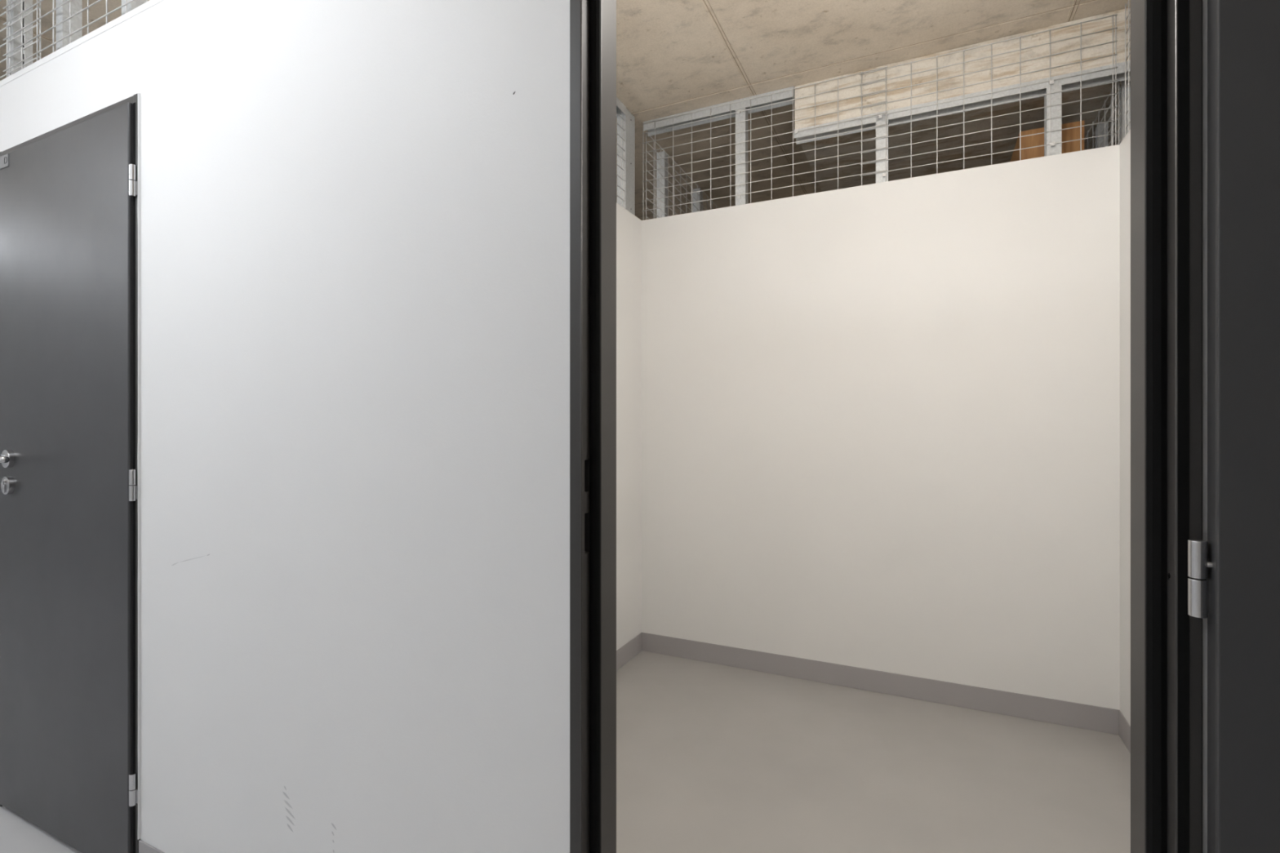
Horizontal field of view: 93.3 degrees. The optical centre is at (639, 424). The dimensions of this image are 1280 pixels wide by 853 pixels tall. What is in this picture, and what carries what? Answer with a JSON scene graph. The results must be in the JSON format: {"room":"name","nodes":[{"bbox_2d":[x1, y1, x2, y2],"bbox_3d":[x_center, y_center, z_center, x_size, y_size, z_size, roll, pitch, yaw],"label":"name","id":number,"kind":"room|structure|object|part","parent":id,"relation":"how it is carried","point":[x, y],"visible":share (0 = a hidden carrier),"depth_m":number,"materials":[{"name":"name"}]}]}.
{"room":"storage unit corridor","nodes":[
{"label":"storage unit corridor","id":0,"kind":"room"},
{"bbox_2d":[0,650,1130,852],"bbox_3d":[-0.899,1.270,2.776,14.000,0.200,6.150,0,0,25],"label":"floor","id":1,"kind":"structure","parent":0,"point":[711,757],"depth_m":2.02,"materials":[{"name":"grey concrete"}]},
{"bbox_2d":[1009,120,1084,161],"bbox_3d":[1.857,-0.058,2.784,0.233,2.455,0.418,0,0,25],"label":"tall cabinet","id":2,"kind":"object","parent":1,"relation":"on","point":[1071,134],"visible":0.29,"depth_m":2.61,"materials":[{"name":"brown wood"}]},
{"bbox_2d":[0,0,1130,220],"bbox_3d":[-0.899,-1.674,2.776,14.000,0.202,6.150,0,0,25],"label":"ceiling","id":3,"kind":"structure","parent":0,"point":[673,56],"depth_m":2.54,"materials":[{"name":"concrete"}]},
{"bbox_2d":[616,97,626,117],"bbox_3d":[-0.434,-1.554,2.285,0.052,0.041,1.860,0,0,25],"label":"metal track","id":4,"kind":"object","parent":3,"relation":"attached to","point":[620,105],"visible":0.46,"depth_m":2.95,"materials":[{"name":"metal"}]},
{"bbox_2d":[643,85,794,136],"bbox_3d":[0.379,-1.548,3.004,0.774,0.052,0.058,0,0,25],"label":"metal track","id":5,"kind":"object","parent":3,"relation":"attached to","point":[784,95],"visible":0.83,"depth_m":2.99,"materials":[{"name":"metal"}]},
{"bbox_2d":[794,7,1130,191],"bbox_3d":[3.731,-1.470,2.688,5.553,0.210,2.350,0,0,25],"label":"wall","id":6,"kind":"structure","parent":3,"relation":"attached to","point":[1095,104],"depth_m":2.67,"materials":[{"name":"beige concrete"}]},
{"bbox_2d":[793,60,1130,144],"bbox_3d":[1.300,-1.348,2.567,1.265,0.044,0.058,0,0,25],"label":"beam","id":7,"kind":"structure","parent":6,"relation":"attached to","point":[1104,76],"depth_m":2.53,"materials":[{"name":"metal"}]},
{"bbox_2d":[0,0,1207,852],"bbox_3d":[-1.430,0.058,1.655,14.000,2.225,0.101,0,0,25],"label":"wall","id":8,"kind":"structure","parent":0,"point":[353,454],"depth_m":1.20,"materials":[{"name":"white paint"}]},
{"bbox_2d":[8,0,32,76],"bbox_3d":[-2.010,-1.293,1.959,0.050,0.556,0.046,0,0,25],"label":"stud","id":9,"kind":"object","parent":8,"relation":"on","point":[16,58],"visible":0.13,"depth_m":1.94,"materials":[{"name":"grey metal"}]},
{"bbox_2d":[0,0,40,78],"bbox_3d":[-2.691,-1.275,2.248,1.913,0.600,0.007,0,0,25],"label":"mesh panel","id":10,"kind":"object","parent":8,"relation":"attached to","point":[24,1],"visible":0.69,"depth_m":1.88,"materials":[{"name":"white metal"}]},
{"bbox_2d":[55,0,82,50],"bbox_3d":[-1.721,-1.293,1.822,0.040,0.556,0.046,0,0,25],"label":"stud","id":11,"kind":"object","parent":8,"relation":"on","point":[62,13],"visible":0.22,"depth_m":1.81,"materials":[{"name":"metal"}]},
{"bbox_2d":[0,93,139,852],"bbox_3d":[-1.611,0.168,1.704,0.811,2.005,0.182,0,0,25],"label":"door","id":12,"kind":"structure","parent":8,"relation":"in","point":[68,192],"depth_m":1.65,"materials":[{"name":"grey metal"}]},
{"bbox_3d":[-1.917,-0.788,1.818,0.077,0.037,0.003,0,0,25],"label":"number plate","id":13,"kind":"part","parent":12,"relation":"part of","materials":[{"name":"grey"}]},
{"bbox_3d":[-1.830,0.099,1.738,0.137,0.018,0.056,0,0,25],"label":"lever handle","id":14,"kind":"part","parent":12,"relation":"part of","materials":[{"name":"silver metal"}]},
{"bbox_3d":[-1.266,0.936,1.524,0.010,0.035,0.006,0,0,25],"label":"hinge plate","id":15,"kind":"part","parent":12,"relation":"part of","materials":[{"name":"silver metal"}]},
{"bbox_3d":[-1.266,0.172,1.524,0.010,0.035,0.006,0,0,25],"label":"hinge plate","id":16,"kind":"part","parent":12,"relation":"part of","materials":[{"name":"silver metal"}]},
{"bbox_3d":[-1.266,-0.595,1.524,0.010,0.035,0.006,0,0,25],"label":"hinge plate","id":17,"kind":"part","parent":12,"relation":"part of","materials":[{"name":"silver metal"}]},
{"bbox_2d":[3,0,147,77],"bbox_3d":[-1.029,-1.278,1.455,2.205,0.606,0.007,0,0,25],"label":"mesh panel","id":18,"kind":"object","parent":8,"relation":"attached to","point":[15,1],"visible":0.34,"depth_m":1.82,"materials":[{"name":"white metal"}]},
{"bbox_2d":[0,0,163,86],"bbox_3d":[-1.447,-1.048,1.619,14.000,0.018,0.013,0,0,25],"label":"trim","id":19,"kind":"structure","parent":8,"relation":"attached to","point":[149,3],"depth_m":1.65,"materials":[{"name":"white paint"}]},
{"bbox_2d":[121,0,146,15],"bbox_3d":[-1.389,-1.293,1.660,0.050,0.556,0.036,0,0,25],"label":"stud","id":20,"kind":"object","parent":8,"relation":"on","point":[135,3],"visible":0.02,"depth_m":1.65,"materials":[{"name":"metal"}]},
{"bbox_2d":[138,840,164,852],"bbox_3d":[-0.687,1.109,1.252,1.271,0.122,0.004,0,0,25],"label":"baseboard","id":21,"kind":"structure","parent":8,"relation":"attached to","point":[144,847],"depth_m":1.51,"materials":[{"name":"grey rubber"}]},
{"bbox_2d":[569,0,1279,852],"bbox_3d":[0.572,0.168,0.665,1.543,2.005,0.203,0,0,32],"label":"door","id":22,"kind":"structure","parent":8,"relation":"in","point":[1180,579],"depth_m":0.65,"materials":[{"name":"grey metal"}]},
{"bbox_3d":[-0.078,0.168,1.020,0.053,2.005,0.108,0,0,25],"label":"frame","id":23,"kind":"part","parent":22,"relation":"part of","materials":[{"name":"black metal"}]},
{"bbox_3d":[0.275,0.168,0.853,0.789,2.005,0.108,0,0,25],"label":"frame","id":24,"kind":"part","parent":22,"relation":"part of","materials":[{"name":"black metal"}]},
{"bbox_3d":[0.589,0.178,0.631,0.010,0.035,0.006,0,0,25],"label":"hinge plate","id":25,"kind":"part","parent":22,"relation":"part of","materials":[{"name":"black metal"}]},
{"bbox_2d":[616,202,641,650],"bbox_3d":[0.069,0.058,3.361,0.090,2.225,4.265,0,0,25],"label":"wall","id":26,"kind":"structure","parent":0,"point":[628,226],"depth_m":2.99,"materials":[{"name":"beige paint"}]},
{"bbox_2d":[616,111,625,205],"bbox_3d":[-0.449,-1.269,2.212,0.007,0.588,1.736,0,0,25],"label":"mesh panel","id":27,"kind":"object","parent":26,"relation":"attached to","point":[621,111],"visible":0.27,"depth_m":2.97,"materials":[{"name":"white metal"}]},
{"bbox_2d":[617,108,635,215],"bbox_3d":[-0.070,-1.293,3.054,0.052,0.556,0.103,0,0,25],"label":"stud","id":28,"kind":"object","parent":26,"relation":"on","point":[628,125],"visible":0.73,"depth_m":3.02,"materials":[{"name":"metal"}]},
{"bbox_2d":[616,632,642,671],"bbox_3d":[-0.395,1.123,2.269,0.004,0.095,1.895,0,0,25],"label":"baseboard","id":29,"kind":"structure","parent":26,"relation":"attached to","point":[631,649],"depth_m":2.98,"materials":[{"name":"grey rubber"}]},
{"bbox_2d":[656,151,667,217],"bbox_3d":[0.129,-1.293,3.506,0.050,0.556,0.050,0,0,25],"label":"stud","id":30,"kind":"object","parent":26,"relation":"on","point":[664,154],"visible":0.53,"depth_m":3.49,"materials":[{"name":"metal"}]},
{"bbox_2d":[645,131,719,219],"bbox_3d":[0.496,-1.269,4.201,0.007,0.588,2.180,0,0,25],"label":"mesh panel","id":31,"kind":"object","parent":26,"relation":"attached to","point":[646,131],"visible":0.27,"depth_m":3.50,"materials":[{"name":"white metal"}]},
{"bbox_2d":[693,187,702,212],"bbox_3d":[0.386,-1.293,4.049,0.050,0.556,0.050,0,0,25],"label":"stud","id":32,"kind":"object","parent":26,"relation":"on","point":[695,194],"visible":0.24,"depth_m":4.03,"materials":[{"name":"metal"}]},
{"bbox_2d":[641,144,1119,710],"bbox_3d":[0.923,0.058,2.735,2.139,2.225,0.075,0,0,25],"label":"wall","id":33,"kind":"structure","parent":0,"point":[880,422],"depth_m":2.61,"materials":[{"name":"beige paint"}]},
{"bbox_2d":[735,106,747,205],"bbox_3d":[0.491,-1.292,2.936,0.050,0.555,0.072,0,0,25],"label":"stud","id":34,"kind":"object","parent":33,"relation":"on","point":[741,199],"visible":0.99,"depth_m":2.92,"materials":[{"name":"metal"}]},
{"bbox_2d":[642,65,887,220],"bbox_3d":[0.545,-1.269,2.882,1.176,0.588,0.007,0,0,25],"label":"mesh panel","id":35,"kind":"object","parent":33,"relation":"attached to","point":[837,77],"visible":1,"depth_m":2.85,"materials":[{"name":"white metal"}]},
{"bbox_2d":[642,632,1118,734],"bbox_3d":[0.907,1.123,2.700,1.981,0.095,0.004,0,0,25],"label":"baseboard","id":36,"kind":"structure","parent":33,"relation":"attached to","point":[1096,718],"depth_m":2.60,"materials":[{"name":"grey rubber"}]},
{"bbox_2d":[875,112,888,182],"bbox_3d":[1.066,-1.188,2.661,0.050,0.345,0.072,0,0,25],"label":"stud","id":37,"kind":"object","parent":33,"relation":"on","point":[880,131],"visible":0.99,"depth_m":2.65,"materials":[{"name":"metal"}]},
{"bbox_2d":[860,13,1117,177],"bbox_3d":[1.393,-1.267,2.488,0.920,0.584,0.007,0,0,25],"label":"mesh panel","id":38,"kind":"object","parent":33,"relation":"attached to","point":[1116,14],"visible":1,"depth_m":2.46,"materials":[{"name":"white metal"}]},
{"bbox_2d":[1044,77,1062,156],"bbox_3d":[1.635,-1.188,2.392,0.050,0.345,0.072,0,0,25],"label":"stud","id":39,"kind":"object","parent":33,"relation":"on","point":[1055,98],"visible":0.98,"depth_m":2.38,"materials":[{"name":"metal"}]},
{"bbox_2d":[1120,128,1130,725],"bbox_3d":[1.949,0.058,2.472,0.090,2.225,4.265,0,0,25],"label":"wall","id":40,"kind":"structure","parent":0,"point":[1125,145],"depth_m":2.21,"materials":[{"name":"beige paint"}]},
{"bbox_2d":[1094,122,1108,148],"bbox_3d":[2.098,-1.188,2.747,0.040,0.345,0.040,0,0,25],"label":"stud","id":41,"kind":"object","parent":40,"relation":"on","point":[1101,125],"visible":0.23,"depth_m":2.73,"materials":[{"name":"metal"}]},
{"bbox_2d":[1084,81,1120,150],"bbox_3d":[2.331,-1.169,3.334,0.007,0.388,2.180,0,0,25],"label":"mesh panel","id":42,"kind":"object","parent":40,"relation":"attached to","point":[1099,112],"visible":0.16,"depth_m":2.54,"materials":[{"name":"white metal"}]},
{"bbox_2d":[1093,108,1118,148],"bbox_3d":[2.380,-1.154,3.310,0.007,0.358,2.180,0,0,25],"label":"mesh panel","id":43,"kind":"object","parent":40,"relation":"attached to","point":[1117,108],"visible":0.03,"depth_m":2.62,"materials":[{"name":"white metal"}]},
{"bbox_2d":[1118,710,1130,753],"bbox_3d":[1.400,1.123,1.421,0.004,0.095,1.895,0,0,25],"label":"baseboard","id":44,"kind":"structure","parent":40,"relation":"attached to","point":[1124,727],"depth_m":2.21,"materials":[{"name":"grey rubber"}]},
{"bbox_2d":[1119,80,1130,144],"bbox_3d":[1.935,-1.188,2.403,0.040,0.345,0.040,0,0,25],"label":"stud","id":45,"kind":"object","parent":40,"relation":"on","point":[1122,92],"visible":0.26,"depth_m":2.39,"materials":[{"name":"metal"}]},
{"bbox_2d":[1124,0,1130,136],"bbox_3d":[1.405,-1.266,1.404,0.007,0.582,1.860,0,0,25],"label":"mesh panel","id":46,"kind":"object","parent":40,"relation":"attached to","point":[1128,2],"visible":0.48,"depth_m":2.22,"materials":[{"name":"white metal"}]}
]}

